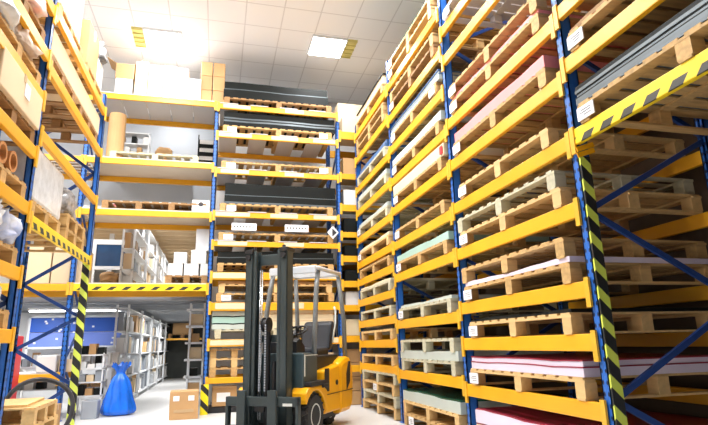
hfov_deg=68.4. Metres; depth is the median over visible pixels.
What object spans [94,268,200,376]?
wall
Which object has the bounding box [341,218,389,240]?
carton
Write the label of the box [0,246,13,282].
wall
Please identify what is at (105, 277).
wrapped bundle
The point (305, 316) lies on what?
stack
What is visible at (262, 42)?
ceiling
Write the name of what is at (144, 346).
storage box
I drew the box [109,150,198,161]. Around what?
pallet
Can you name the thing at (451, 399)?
stack
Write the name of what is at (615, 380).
protector
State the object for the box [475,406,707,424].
stack
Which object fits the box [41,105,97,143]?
pallet
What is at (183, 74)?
carton
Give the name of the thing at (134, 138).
carton
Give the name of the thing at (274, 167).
pallet
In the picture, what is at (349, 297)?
carton
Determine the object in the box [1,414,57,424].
pallet
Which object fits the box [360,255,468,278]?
pallet
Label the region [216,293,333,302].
pallet
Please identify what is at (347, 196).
carton
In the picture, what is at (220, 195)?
wall
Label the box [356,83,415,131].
pallet
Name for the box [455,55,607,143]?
stack
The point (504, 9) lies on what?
pallet
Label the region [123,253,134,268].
storage box
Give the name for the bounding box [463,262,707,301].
pallet
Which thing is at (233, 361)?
pallet
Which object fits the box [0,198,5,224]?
wrapped bundle
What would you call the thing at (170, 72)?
carton
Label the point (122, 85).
carton
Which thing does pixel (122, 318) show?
storage box
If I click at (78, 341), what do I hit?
protector
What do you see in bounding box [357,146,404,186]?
pallet
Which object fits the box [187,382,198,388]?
carton
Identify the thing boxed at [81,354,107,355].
shelf
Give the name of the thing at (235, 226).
card
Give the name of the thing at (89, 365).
box
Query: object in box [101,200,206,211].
pallet
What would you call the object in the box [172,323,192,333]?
carton
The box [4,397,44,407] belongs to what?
plywood sheet
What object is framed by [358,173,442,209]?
pallet
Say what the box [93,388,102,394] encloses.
box
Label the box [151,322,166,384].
shelving unit
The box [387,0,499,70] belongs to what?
pallet
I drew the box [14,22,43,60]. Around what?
wrapped bundle
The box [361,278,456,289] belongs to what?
stack
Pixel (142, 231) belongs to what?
storage box
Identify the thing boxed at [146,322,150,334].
storage box
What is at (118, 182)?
walkway
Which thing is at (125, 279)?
storage box
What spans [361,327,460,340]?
pallet
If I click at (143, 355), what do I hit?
storage box
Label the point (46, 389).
shelf
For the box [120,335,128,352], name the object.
storage box
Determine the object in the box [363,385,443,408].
pallet
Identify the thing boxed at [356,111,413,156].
pallet
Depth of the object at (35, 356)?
9.65 m
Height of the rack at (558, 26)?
6.742 m
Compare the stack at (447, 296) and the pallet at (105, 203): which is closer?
the stack at (447, 296)
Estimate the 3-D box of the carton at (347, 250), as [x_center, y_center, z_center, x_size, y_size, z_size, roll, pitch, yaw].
[0.197,0.878,10.970,0.981,0.236,0.702,2,-15,-14]
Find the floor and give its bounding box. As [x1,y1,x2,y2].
[60,378,426,424]
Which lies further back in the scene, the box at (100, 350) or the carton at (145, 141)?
the carton at (145, 141)
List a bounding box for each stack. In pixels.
[122,201,190,208]
[212,311,244,330]
[217,251,333,270]
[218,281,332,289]
[223,82,327,117]
[223,111,334,147]
[224,183,335,213]
[262,310,333,328]
[356,73,401,119]
[358,139,410,176]
[359,168,389,199]
[359,201,432,227]
[360,231,434,251]
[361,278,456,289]
[363,324,457,330]
[387,1,425,64]
[390,69,478,137]
[392,110,472,165]
[393,142,526,199]
[397,231,549,261]
[400,349,563,360]
[401,295,502,307]
[403,385,567,414]
[452,9,628,100]
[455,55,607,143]
[466,256,707,285]
[471,307,707,321]
[471,353,707,376]
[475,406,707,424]
[570,0,682,34]
[575,0,707,119]
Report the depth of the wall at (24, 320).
12.66 m
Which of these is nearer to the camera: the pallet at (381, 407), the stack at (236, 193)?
the pallet at (381, 407)
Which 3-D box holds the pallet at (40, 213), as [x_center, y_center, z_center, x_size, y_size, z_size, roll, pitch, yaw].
[-3.595,0.053,5.357,0.780,0.164,0.998,2,-15,-14]
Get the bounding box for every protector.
[66,263,89,424]
[200,384,208,414]
[579,156,627,424]
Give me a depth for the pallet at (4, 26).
4.57 m
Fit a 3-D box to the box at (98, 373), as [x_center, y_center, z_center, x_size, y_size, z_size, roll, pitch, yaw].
[-4.613,2.958,9.450,0.117,0.187,0.218,2,-15,-14]
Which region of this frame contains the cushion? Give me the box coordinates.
[305,347,327,354]
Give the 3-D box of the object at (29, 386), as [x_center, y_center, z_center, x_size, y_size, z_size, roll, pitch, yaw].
[-6.028,3.206,9.719,0.140,0.172,0.234,2,-15,-14]
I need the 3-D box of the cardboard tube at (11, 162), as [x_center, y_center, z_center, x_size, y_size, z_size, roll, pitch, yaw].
[-3.302,-0.456,4.443,0.702,0.187,0.187,2,-15,-14]
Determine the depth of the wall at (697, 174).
5.24 m
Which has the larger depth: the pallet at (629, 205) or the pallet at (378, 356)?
the pallet at (378, 356)
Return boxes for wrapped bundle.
[0,0,19,33]
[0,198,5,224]
[0,208,22,243]
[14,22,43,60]
[27,0,47,17]
[60,187,78,220]
[98,41,107,64]
[99,271,118,282]
[155,147,172,159]
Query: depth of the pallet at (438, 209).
7.15 m
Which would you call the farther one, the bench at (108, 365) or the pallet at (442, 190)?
the bench at (108, 365)
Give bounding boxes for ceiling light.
[131,26,183,52]
[307,34,357,58]
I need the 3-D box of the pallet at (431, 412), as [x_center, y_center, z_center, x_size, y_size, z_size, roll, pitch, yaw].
[1.609,2.556,6.741,1.404,0.164,1.825,2,-15,-14]
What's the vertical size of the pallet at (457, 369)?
0.164 m
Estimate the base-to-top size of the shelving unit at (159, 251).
1.989 m
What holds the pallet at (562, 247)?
on the stack at (568, 258)
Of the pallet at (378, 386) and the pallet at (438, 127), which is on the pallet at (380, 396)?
the pallet at (378, 386)
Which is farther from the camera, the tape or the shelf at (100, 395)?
the shelf at (100, 395)
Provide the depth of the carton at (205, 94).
10.66 m
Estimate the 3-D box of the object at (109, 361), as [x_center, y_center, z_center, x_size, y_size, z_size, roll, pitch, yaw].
[-4.729,2.815,10.039,0.086,0.213,0.187,2,-15,-14]
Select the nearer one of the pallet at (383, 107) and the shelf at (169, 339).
the pallet at (383, 107)
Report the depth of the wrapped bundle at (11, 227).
4.51 m
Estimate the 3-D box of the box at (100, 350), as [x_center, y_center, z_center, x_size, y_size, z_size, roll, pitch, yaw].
[-4.623,2.534,9.557,0.117,0.124,0.218,2,-15,-14]
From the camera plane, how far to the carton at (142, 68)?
10.39 m
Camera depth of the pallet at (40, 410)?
5.28 m
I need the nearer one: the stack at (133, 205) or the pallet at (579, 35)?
the pallet at (579, 35)
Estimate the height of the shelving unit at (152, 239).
1.989 m
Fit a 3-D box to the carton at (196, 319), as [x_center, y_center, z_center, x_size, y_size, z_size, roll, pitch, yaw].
[-3.330,2.274,11.006,0.281,0.234,0.312,2,-15,-14]
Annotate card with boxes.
[232,223,256,230]
[285,225,308,231]
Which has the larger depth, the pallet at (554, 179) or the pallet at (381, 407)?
the pallet at (381, 407)
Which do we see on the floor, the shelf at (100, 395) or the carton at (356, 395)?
the carton at (356, 395)
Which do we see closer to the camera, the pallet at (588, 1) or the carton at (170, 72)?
the pallet at (588, 1)
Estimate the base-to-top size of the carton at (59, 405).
0.353 m
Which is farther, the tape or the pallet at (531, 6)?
the pallet at (531, 6)
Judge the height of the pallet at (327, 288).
0.164 m
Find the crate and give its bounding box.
[33,24,99,134]
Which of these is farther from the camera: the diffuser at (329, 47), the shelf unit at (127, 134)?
the shelf unit at (127, 134)
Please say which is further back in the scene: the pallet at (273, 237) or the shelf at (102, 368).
the pallet at (273, 237)
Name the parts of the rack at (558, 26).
post, post, post, post, post, post, post, post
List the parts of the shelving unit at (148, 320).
shelf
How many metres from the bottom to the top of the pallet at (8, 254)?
0.164 m
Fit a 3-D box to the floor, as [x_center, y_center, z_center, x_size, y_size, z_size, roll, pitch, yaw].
[-2.014,3.782,9.716,13.650,0.234,27.300,2,-15,-14]
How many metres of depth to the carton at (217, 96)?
10.71 m
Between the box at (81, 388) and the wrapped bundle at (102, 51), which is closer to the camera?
the wrapped bundle at (102, 51)
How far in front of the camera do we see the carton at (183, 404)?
8.50 m
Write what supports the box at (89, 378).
on the rack at (103, 354)
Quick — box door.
[156,324,202,378]
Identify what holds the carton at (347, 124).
in the rack at (206, 112)
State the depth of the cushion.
7.56 m
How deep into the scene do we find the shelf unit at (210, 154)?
12.00 m
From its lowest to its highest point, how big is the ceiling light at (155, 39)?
0.047 m
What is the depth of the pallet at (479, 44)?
7.23 m
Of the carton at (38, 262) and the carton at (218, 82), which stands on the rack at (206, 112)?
the carton at (38, 262)
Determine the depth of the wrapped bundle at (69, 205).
6.49 m
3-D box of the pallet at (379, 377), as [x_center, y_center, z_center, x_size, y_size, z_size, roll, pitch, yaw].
[1.065,2.760,8.849,1.404,0.164,1.825,2,-15,-15]
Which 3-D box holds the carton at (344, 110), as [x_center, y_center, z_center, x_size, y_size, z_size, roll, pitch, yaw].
[0.176,-2.136,11.994,1.254,0.470,0.546,2,-15,-14]
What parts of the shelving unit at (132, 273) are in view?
shelf, shelf, shelf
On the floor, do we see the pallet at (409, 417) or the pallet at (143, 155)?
the pallet at (409, 417)
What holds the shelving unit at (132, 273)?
on the mezzanine at (170, 310)
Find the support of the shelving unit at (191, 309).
on the floor
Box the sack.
[100,362,135,415]
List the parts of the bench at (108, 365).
leg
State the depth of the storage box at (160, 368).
18.79 m
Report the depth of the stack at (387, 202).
8.74 m
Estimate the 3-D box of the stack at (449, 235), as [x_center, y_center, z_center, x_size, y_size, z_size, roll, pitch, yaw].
[1.558,0.516,7.256,1.373,0.101,1.872,2,-15,-14]
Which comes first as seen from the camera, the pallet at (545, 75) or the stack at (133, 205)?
the pallet at (545, 75)
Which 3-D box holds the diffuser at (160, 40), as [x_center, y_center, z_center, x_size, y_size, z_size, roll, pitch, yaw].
[-3.855,-3.486,10.571,0.686,0.020,0.686,2,-15,-14]
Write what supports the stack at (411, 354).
on the pallet at (457, 369)
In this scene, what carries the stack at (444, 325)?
on the pallet at (432, 333)
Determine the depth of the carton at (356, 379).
9.98 m
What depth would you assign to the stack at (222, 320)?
9.60 m
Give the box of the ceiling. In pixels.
[82,0,425,116]
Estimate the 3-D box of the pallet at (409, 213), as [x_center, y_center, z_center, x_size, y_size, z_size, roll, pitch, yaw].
[0.983,0.205,9.532,1.422,0.164,1.860,2,-15,-14]
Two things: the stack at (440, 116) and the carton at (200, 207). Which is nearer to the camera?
the stack at (440, 116)
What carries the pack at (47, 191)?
on the pallet at (40, 213)
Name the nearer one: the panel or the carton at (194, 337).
the panel
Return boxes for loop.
[5,377,74,424]
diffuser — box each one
[144,30,182,51]
[309,37,345,57]
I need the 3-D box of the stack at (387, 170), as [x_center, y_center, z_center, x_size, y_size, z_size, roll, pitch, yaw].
[0.979,-0.462,9.685,1.373,0.094,1.794,2,-15,-14]
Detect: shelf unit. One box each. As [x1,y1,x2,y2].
[124,132,151,158]
[197,135,212,162]
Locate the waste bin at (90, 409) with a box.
[80,399,100,419]
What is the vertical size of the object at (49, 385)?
0.188 m
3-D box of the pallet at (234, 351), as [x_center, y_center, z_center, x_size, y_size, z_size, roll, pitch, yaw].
[-2.276,2.658,9.871,0.881,0.164,0.780,2,-15,-14]
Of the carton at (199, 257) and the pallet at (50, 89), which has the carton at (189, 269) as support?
the carton at (199, 257)
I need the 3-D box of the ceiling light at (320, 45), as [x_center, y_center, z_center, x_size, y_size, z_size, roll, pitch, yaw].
[-0.464,-3.473,10.965,0.944,0.047,0.733,2,-15,-14]
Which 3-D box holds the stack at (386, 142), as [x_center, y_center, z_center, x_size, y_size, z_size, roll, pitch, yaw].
[0.967,-0.949,9.808,1.373,0.147,1.794,2,-15,-14]
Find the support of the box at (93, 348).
on the rack at (103, 354)
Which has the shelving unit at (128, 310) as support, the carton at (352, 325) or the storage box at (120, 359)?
the storage box at (120, 359)
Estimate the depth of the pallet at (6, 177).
4.65 m
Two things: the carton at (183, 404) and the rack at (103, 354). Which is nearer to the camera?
the carton at (183, 404)
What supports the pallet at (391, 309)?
on the rack at (558, 26)
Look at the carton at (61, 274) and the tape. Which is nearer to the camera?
the tape
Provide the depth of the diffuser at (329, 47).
10.92 m
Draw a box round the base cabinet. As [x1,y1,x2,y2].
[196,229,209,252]
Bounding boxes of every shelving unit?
[111,304,142,397]
[118,229,148,282]
[129,311,152,396]
[135,230,157,282]
[142,316,160,389]
[150,242,164,282]
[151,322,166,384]
[161,257,167,282]
[161,325,169,380]
[183,303,205,394]
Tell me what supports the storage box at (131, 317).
on the shelving unit at (128, 310)
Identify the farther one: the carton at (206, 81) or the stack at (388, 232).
the carton at (206, 81)
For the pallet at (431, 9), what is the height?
0.164 m
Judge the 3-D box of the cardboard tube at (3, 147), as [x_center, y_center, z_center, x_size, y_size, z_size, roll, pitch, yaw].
[-3.244,-0.513,4.224,0.702,0.187,0.187,2,-15,-14]
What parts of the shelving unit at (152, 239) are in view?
shelf, shelf, shelf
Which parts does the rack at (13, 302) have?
post, post, post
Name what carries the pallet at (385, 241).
on the rack at (558, 26)
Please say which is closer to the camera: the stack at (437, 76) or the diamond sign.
the stack at (437, 76)
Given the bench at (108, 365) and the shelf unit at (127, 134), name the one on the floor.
the bench at (108, 365)
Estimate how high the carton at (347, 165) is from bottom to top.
0.392 m
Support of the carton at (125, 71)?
on the carton at (122, 85)
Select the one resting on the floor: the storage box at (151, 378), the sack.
the sack
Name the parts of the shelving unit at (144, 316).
shelf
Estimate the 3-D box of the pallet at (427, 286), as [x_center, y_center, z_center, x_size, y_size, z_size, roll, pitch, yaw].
[1.025,1.381,9.220,1.404,0.164,1.825,2,-15,-14]
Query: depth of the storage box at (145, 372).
14.69 m
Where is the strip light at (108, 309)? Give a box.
[28,307,126,311]
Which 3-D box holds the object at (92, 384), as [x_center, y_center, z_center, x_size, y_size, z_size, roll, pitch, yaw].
[-4.940,3.231,10.000,0.140,0.209,0.234,2,-15,-14]
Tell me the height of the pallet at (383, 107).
0.164 m
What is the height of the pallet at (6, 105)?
0.164 m
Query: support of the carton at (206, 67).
on the carton at (206, 81)
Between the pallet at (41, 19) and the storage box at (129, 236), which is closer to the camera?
the pallet at (41, 19)
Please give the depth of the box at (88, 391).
9.25 m
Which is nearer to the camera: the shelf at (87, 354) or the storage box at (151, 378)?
the shelf at (87, 354)
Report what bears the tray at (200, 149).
in the shelf unit at (210, 154)
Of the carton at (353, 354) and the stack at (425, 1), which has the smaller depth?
the stack at (425, 1)
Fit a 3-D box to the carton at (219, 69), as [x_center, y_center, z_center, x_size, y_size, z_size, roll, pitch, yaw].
[-2.858,-2.922,11.063,0.240,0.318,0.429,2,-15,-14]
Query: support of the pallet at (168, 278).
on the rack at (206, 112)
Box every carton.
[0,47,42,129]
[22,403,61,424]
[25,247,53,282]
[50,247,93,282]
[58,359,81,371]
[65,19,99,79]
[83,59,102,90]
[108,57,143,84]
[115,78,133,105]
[131,136,137,142]
[134,61,149,107]
[143,137,148,143]
[147,65,163,95]
[162,66,177,109]
[167,263,183,275]
[169,389,198,419]
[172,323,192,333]
[173,252,187,264]
[176,68,189,97]
[184,264,198,275]
[186,78,200,110]
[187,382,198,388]
[189,314,203,324]
[189,347,201,358]
[189,367,197,375]
[191,250,206,266]
[191,333,199,341]
[192,200,209,211]
[200,90,211,100]
[200,264,207,275]
[201,62,212,76]
[201,75,212,90]
[212,91,223,113]
[212,385,236,406]
[213,63,225,77]
[213,77,224,91]
[333,103,361,126]
[338,349,372,362]
[339,117,377,146]
[340,158,373,185]
[341,190,384,214]
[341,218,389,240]
[342,245,387,256]
[342,270,390,280]
[343,291,392,304]
[346,319,392,335]
[351,362,373,376]
[351,390,374,404]
[352,376,373,390]
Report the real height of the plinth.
0.094 m
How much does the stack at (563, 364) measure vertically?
0.126 m
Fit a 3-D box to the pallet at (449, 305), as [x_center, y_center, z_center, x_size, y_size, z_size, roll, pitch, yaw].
[1.569,1.319,7.051,1.422,0.164,1.825,2,-15,-14]
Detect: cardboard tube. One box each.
[0,141,7,162]
[2,151,17,171]
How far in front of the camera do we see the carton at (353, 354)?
10.11 m
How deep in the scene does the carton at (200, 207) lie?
9.95 m
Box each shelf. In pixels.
[17,386,106,391]
[77,394,103,397]
[79,380,104,383]
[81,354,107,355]
[81,367,106,369]
[166,338,201,340]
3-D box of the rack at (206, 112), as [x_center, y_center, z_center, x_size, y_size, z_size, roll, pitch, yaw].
[-2.447,0.789,10.425,9.344,5.936,1.205,2,-15,-14]
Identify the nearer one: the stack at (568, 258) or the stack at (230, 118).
the stack at (568, 258)
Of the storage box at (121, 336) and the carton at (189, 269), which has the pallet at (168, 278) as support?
the carton at (189, 269)
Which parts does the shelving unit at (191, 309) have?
shelf, shelf, shelf, shelf, shelf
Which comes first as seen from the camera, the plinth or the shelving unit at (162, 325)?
the plinth
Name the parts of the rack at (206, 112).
post, post, shelf panel, shelf panel, shelf panel, shelf panel, shelf panel, shelf panel, shelf panel, shelf panel, post, post, shelf panel, shelf panel, shelf panel, shelf panel, shelf panel, shelf panel, shelf panel, shelf panel, shelf panel, shelf panel, shelf panel, shelf panel, shelf panel, shelf panel, shelf panel, shelf panel, shelf panel, shelf panel, shelf panel, shelf panel, post, post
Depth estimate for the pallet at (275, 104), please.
10.98 m
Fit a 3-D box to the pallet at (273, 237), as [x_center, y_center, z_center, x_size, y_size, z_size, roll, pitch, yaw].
[-1.625,0.617,10.671,2.246,0.164,1.071,2,-15,-14]
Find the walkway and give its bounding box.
[118,182,190,185]
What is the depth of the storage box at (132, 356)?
12.76 m
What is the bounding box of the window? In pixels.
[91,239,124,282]
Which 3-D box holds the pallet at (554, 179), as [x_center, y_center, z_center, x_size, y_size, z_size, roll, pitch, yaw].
[2.087,-0.033,5.260,1.404,0.164,1.825,2,-15,-14]
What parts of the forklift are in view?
rail, lift chain, lift chain, rail, roof frame, cowl trim, step plate, backrest, seat, trim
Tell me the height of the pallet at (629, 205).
0.164 m
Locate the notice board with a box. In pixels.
[19,315,123,397]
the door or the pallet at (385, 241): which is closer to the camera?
the pallet at (385, 241)
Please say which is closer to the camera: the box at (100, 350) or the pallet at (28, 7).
the pallet at (28, 7)
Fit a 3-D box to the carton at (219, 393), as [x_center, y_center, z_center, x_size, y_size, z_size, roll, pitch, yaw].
[-2.375,3.347,9.522,0.435,0.330,0.474,2,-15,-14]
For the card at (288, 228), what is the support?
attached to the rack at (206, 112)
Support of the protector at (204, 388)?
on the floor
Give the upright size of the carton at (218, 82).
0.318 m
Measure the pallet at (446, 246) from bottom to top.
0.164 m
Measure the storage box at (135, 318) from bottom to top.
0.401 m
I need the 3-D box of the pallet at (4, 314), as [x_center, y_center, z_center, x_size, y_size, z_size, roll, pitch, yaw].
[-3.279,0.805,3.998,0.780,0.164,0.998,2,-15,-14]
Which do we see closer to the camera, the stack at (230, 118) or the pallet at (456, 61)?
the pallet at (456, 61)
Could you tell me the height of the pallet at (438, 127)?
0.164 m
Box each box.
[77,385,86,395]
[79,374,87,381]
[81,346,88,354]
[81,361,88,367]
[85,388,94,394]
[86,374,94,381]
[87,364,95,367]
[89,344,98,353]
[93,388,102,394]
[95,370,104,380]
[96,363,105,367]
[97,347,106,353]
[115,338,124,353]
[117,312,126,330]
[119,358,127,374]
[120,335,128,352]
[121,276,132,282]
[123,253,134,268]
[124,232,133,247]
[126,316,132,330]
[127,359,134,373]
[128,337,131,352]
[131,355,140,371]
[131,378,135,391]
[132,315,138,331]
[133,339,138,352]
[140,229,144,238]
[141,354,146,369]
[141,376,144,388]
[142,342,146,351]
[142,371,146,385]
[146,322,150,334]
[147,273,150,282]
[149,258,152,268]
[149,374,153,382]
[152,338,155,351]
[158,367,161,377]
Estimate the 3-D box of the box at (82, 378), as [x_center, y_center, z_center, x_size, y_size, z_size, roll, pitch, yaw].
[-4.884,2.980,9.373,0.117,0.119,0.218,2,-15,-14]
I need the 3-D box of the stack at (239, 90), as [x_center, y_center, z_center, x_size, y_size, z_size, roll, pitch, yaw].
[-1.739,-2.377,11.425,2.184,0.366,1.014,2,-15,-14]
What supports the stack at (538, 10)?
on the pallet at (538, 20)
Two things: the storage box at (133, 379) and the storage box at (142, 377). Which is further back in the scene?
the storage box at (142, 377)
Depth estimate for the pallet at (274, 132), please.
10.94 m
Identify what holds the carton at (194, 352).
on the shelving unit at (191, 309)
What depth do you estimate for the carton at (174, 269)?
9.78 m
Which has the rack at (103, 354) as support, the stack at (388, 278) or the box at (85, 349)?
the box at (85, 349)
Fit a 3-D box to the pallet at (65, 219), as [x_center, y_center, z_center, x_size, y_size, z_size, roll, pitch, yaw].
[-3.889,0.177,6.495,0.780,0.164,0.920,2,-15,-14]
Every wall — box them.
[0,112,213,207]
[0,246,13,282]
[0,312,118,399]
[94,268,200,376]
[208,103,395,401]
[403,11,707,418]
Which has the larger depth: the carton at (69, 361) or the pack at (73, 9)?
the carton at (69, 361)
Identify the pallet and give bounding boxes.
[0,12,40,85]
[0,90,34,146]
[0,162,26,198]
[0,199,60,234]
[0,240,17,264]
[0,309,9,328]
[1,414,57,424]
[2,399,57,424]
[9,226,83,252]
[21,0,45,41]
[32,53,75,105]
[38,2,82,60]
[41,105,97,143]
[59,213,85,239]
[71,61,102,104]
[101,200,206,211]
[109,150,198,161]
[165,275,206,282]
[168,333,195,337]
[209,357,242,367]
[209,365,242,376]
[210,348,243,357]
[214,328,334,339]
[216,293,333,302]
[217,263,333,272]
[218,232,332,251]
[218,284,331,297]
[219,203,332,226]
[221,160,332,187]
[223,125,331,156]
[224,97,331,119]
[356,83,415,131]
[356,102,411,147]
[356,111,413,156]
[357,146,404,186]
[357,205,430,236]
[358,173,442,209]
[358,234,434,261]
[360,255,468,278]
[360,279,457,299]
[361,305,439,320]
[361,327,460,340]
[362,353,442,365]
[362,367,451,384]
[362,378,440,396]
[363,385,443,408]
[363,397,421,419]
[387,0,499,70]
[388,6,520,81]
[389,32,502,102]
[389,44,482,113]
[391,81,483,144]
[392,121,466,175]
[393,156,512,206]
[395,199,516,241]
[396,239,543,273]
[398,298,556,319]
[400,338,480,352]
[401,358,496,376]
[403,399,467,424]
[404,411,454,424]
[442,0,550,28]
[448,0,596,98]
[449,12,632,116]
[452,67,613,162]
[457,170,694,232]
[458,127,684,200]
[459,187,702,248]
[461,237,707,283]
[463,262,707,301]
[468,311,707,337]
[469,368,707,400]
[567,0,695,57]
[576,17,707,135]
[584,0,601,3]
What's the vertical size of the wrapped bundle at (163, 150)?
0.419 m
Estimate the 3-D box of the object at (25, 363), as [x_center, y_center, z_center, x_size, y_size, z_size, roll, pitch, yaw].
[-6.094,2.795,9.683,0.086,0.144,0.187,2,-15,-14]
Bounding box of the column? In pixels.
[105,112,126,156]
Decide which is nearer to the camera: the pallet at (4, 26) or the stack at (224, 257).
the pallet at (4, 26)
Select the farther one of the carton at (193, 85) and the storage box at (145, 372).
the storage box at (145, 372)
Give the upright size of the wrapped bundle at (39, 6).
0.311 m
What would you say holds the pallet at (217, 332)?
on the rack at (206, 112)
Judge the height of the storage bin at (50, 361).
0.281 m
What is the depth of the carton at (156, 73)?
10.45 m
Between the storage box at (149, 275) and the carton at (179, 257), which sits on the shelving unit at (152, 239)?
the storage box at (149, 275)
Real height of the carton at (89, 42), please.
0.665 m
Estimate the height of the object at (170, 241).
4.477 m
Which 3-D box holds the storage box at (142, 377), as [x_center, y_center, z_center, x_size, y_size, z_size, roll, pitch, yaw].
[-5.674,4.514,13.822,0.183,0.294,0.277,2,-15,-14]
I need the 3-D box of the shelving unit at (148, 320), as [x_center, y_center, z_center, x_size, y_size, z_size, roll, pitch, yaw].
[-6.159,4.233,15.748,0.265,2.044,2.044,2,-15,-14]
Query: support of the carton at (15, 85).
on the pallet at (6, 105)
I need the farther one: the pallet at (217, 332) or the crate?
the pallet at (217, 332)
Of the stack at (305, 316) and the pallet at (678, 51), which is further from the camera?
the stack at (305, 316)
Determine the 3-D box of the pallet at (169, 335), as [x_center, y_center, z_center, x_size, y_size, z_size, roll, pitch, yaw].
[-6.480,4.678,19.698,0.998,0.164,0.780,2,-15,-14]
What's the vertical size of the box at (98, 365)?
0.074 m
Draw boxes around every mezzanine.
[0,297,205,323]
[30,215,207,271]
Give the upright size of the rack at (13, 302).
6.037 m
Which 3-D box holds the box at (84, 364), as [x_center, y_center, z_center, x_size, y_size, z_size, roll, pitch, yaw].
[-4.889,2.757,9.429,0.117,0.111,0.218,2,-15,-14]
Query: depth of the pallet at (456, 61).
7.44 m
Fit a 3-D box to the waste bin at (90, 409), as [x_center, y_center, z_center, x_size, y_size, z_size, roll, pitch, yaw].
[-4.509,3.368,8.914,0.250,0.296,0.250,2,-15,-14]
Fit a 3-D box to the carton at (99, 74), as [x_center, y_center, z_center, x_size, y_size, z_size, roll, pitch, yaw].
[-4.049,-1.998,7.556,0.669,0.431,0.312,2,-15,-14]
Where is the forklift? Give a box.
[225,245,352,424]
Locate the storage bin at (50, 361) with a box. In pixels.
[35,355,60,372]
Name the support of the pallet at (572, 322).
on the rack at (558, 26)
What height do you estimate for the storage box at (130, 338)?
0.354 m
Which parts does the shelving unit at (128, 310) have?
shelf, shelf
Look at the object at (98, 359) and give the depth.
9.91 m
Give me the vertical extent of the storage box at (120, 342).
0.323 m
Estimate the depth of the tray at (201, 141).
12.00 m
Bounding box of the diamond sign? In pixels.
[327,226,338,238]
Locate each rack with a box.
[0,0,106,424]
[0,91,423,421]
[76,353,107,415]
[354,0,707,424]
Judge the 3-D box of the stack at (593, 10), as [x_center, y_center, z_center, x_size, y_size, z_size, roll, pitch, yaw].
[2.614,-1.642,3.437,1.373,0.041,1.872,2,-15,-14]
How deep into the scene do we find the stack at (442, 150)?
6.86 m
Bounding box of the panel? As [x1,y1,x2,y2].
[10,336,23,398]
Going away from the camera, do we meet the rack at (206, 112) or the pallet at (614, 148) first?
the pallet at (614, 148)
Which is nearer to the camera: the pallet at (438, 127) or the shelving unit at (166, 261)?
the pallet at (438, 127)
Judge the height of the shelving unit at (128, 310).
2.044 m
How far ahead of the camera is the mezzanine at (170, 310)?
11.58 m
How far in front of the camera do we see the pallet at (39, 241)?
6.45 m
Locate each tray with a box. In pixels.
[199,148,212,152]
[199,156,212,160]
[200,140,212,144]
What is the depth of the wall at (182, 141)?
13.54 m
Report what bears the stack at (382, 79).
on the pallet at (381, 88)
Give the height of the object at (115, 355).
0.211 m
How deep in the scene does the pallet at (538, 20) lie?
5.31 m
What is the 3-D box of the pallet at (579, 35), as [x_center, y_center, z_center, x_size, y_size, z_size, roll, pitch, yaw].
[2.608,-1.542,3.409,1.422,0.164,1.903,2,-15,-14]
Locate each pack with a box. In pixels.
[7,146,63,219]
[54,0,83,42]
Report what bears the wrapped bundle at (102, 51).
on the carton at (99, 74)
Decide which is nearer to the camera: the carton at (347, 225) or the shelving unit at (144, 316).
the carton at (347, 225)
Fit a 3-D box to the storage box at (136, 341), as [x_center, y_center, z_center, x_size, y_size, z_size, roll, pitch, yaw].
[-5.458,3.329,12.997,0.105,0.330,0.341,2,-15,-14]
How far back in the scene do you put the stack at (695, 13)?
3.42 m
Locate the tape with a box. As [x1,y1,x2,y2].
[575,142,594,157]
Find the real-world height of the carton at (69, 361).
0.205 m
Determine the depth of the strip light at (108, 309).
11.25 m
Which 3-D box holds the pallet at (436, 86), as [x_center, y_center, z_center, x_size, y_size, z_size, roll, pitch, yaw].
[1.503,-1.373,7.731,1.422,0.164,1.825,2,-15,-14]
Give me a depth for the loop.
6.36 m
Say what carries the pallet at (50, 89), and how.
on the rack at (13, 302)
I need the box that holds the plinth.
[208,405,235,413]
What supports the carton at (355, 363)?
on the carton at (356, 379)
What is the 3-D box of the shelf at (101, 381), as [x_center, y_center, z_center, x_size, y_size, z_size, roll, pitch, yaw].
[-4.746,3.055,9.390,0.437,0.023,0.312,2,-15,-14]
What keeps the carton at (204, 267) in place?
on the pallet at (168, 278)
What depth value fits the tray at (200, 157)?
11.90 m
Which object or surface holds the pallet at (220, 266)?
on the rack at (206, 112)
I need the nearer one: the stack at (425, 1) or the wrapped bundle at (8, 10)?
the wrapped bundle at (8, 10)
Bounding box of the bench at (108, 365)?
[16,364,118,398]
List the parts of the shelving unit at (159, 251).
shelf, shelf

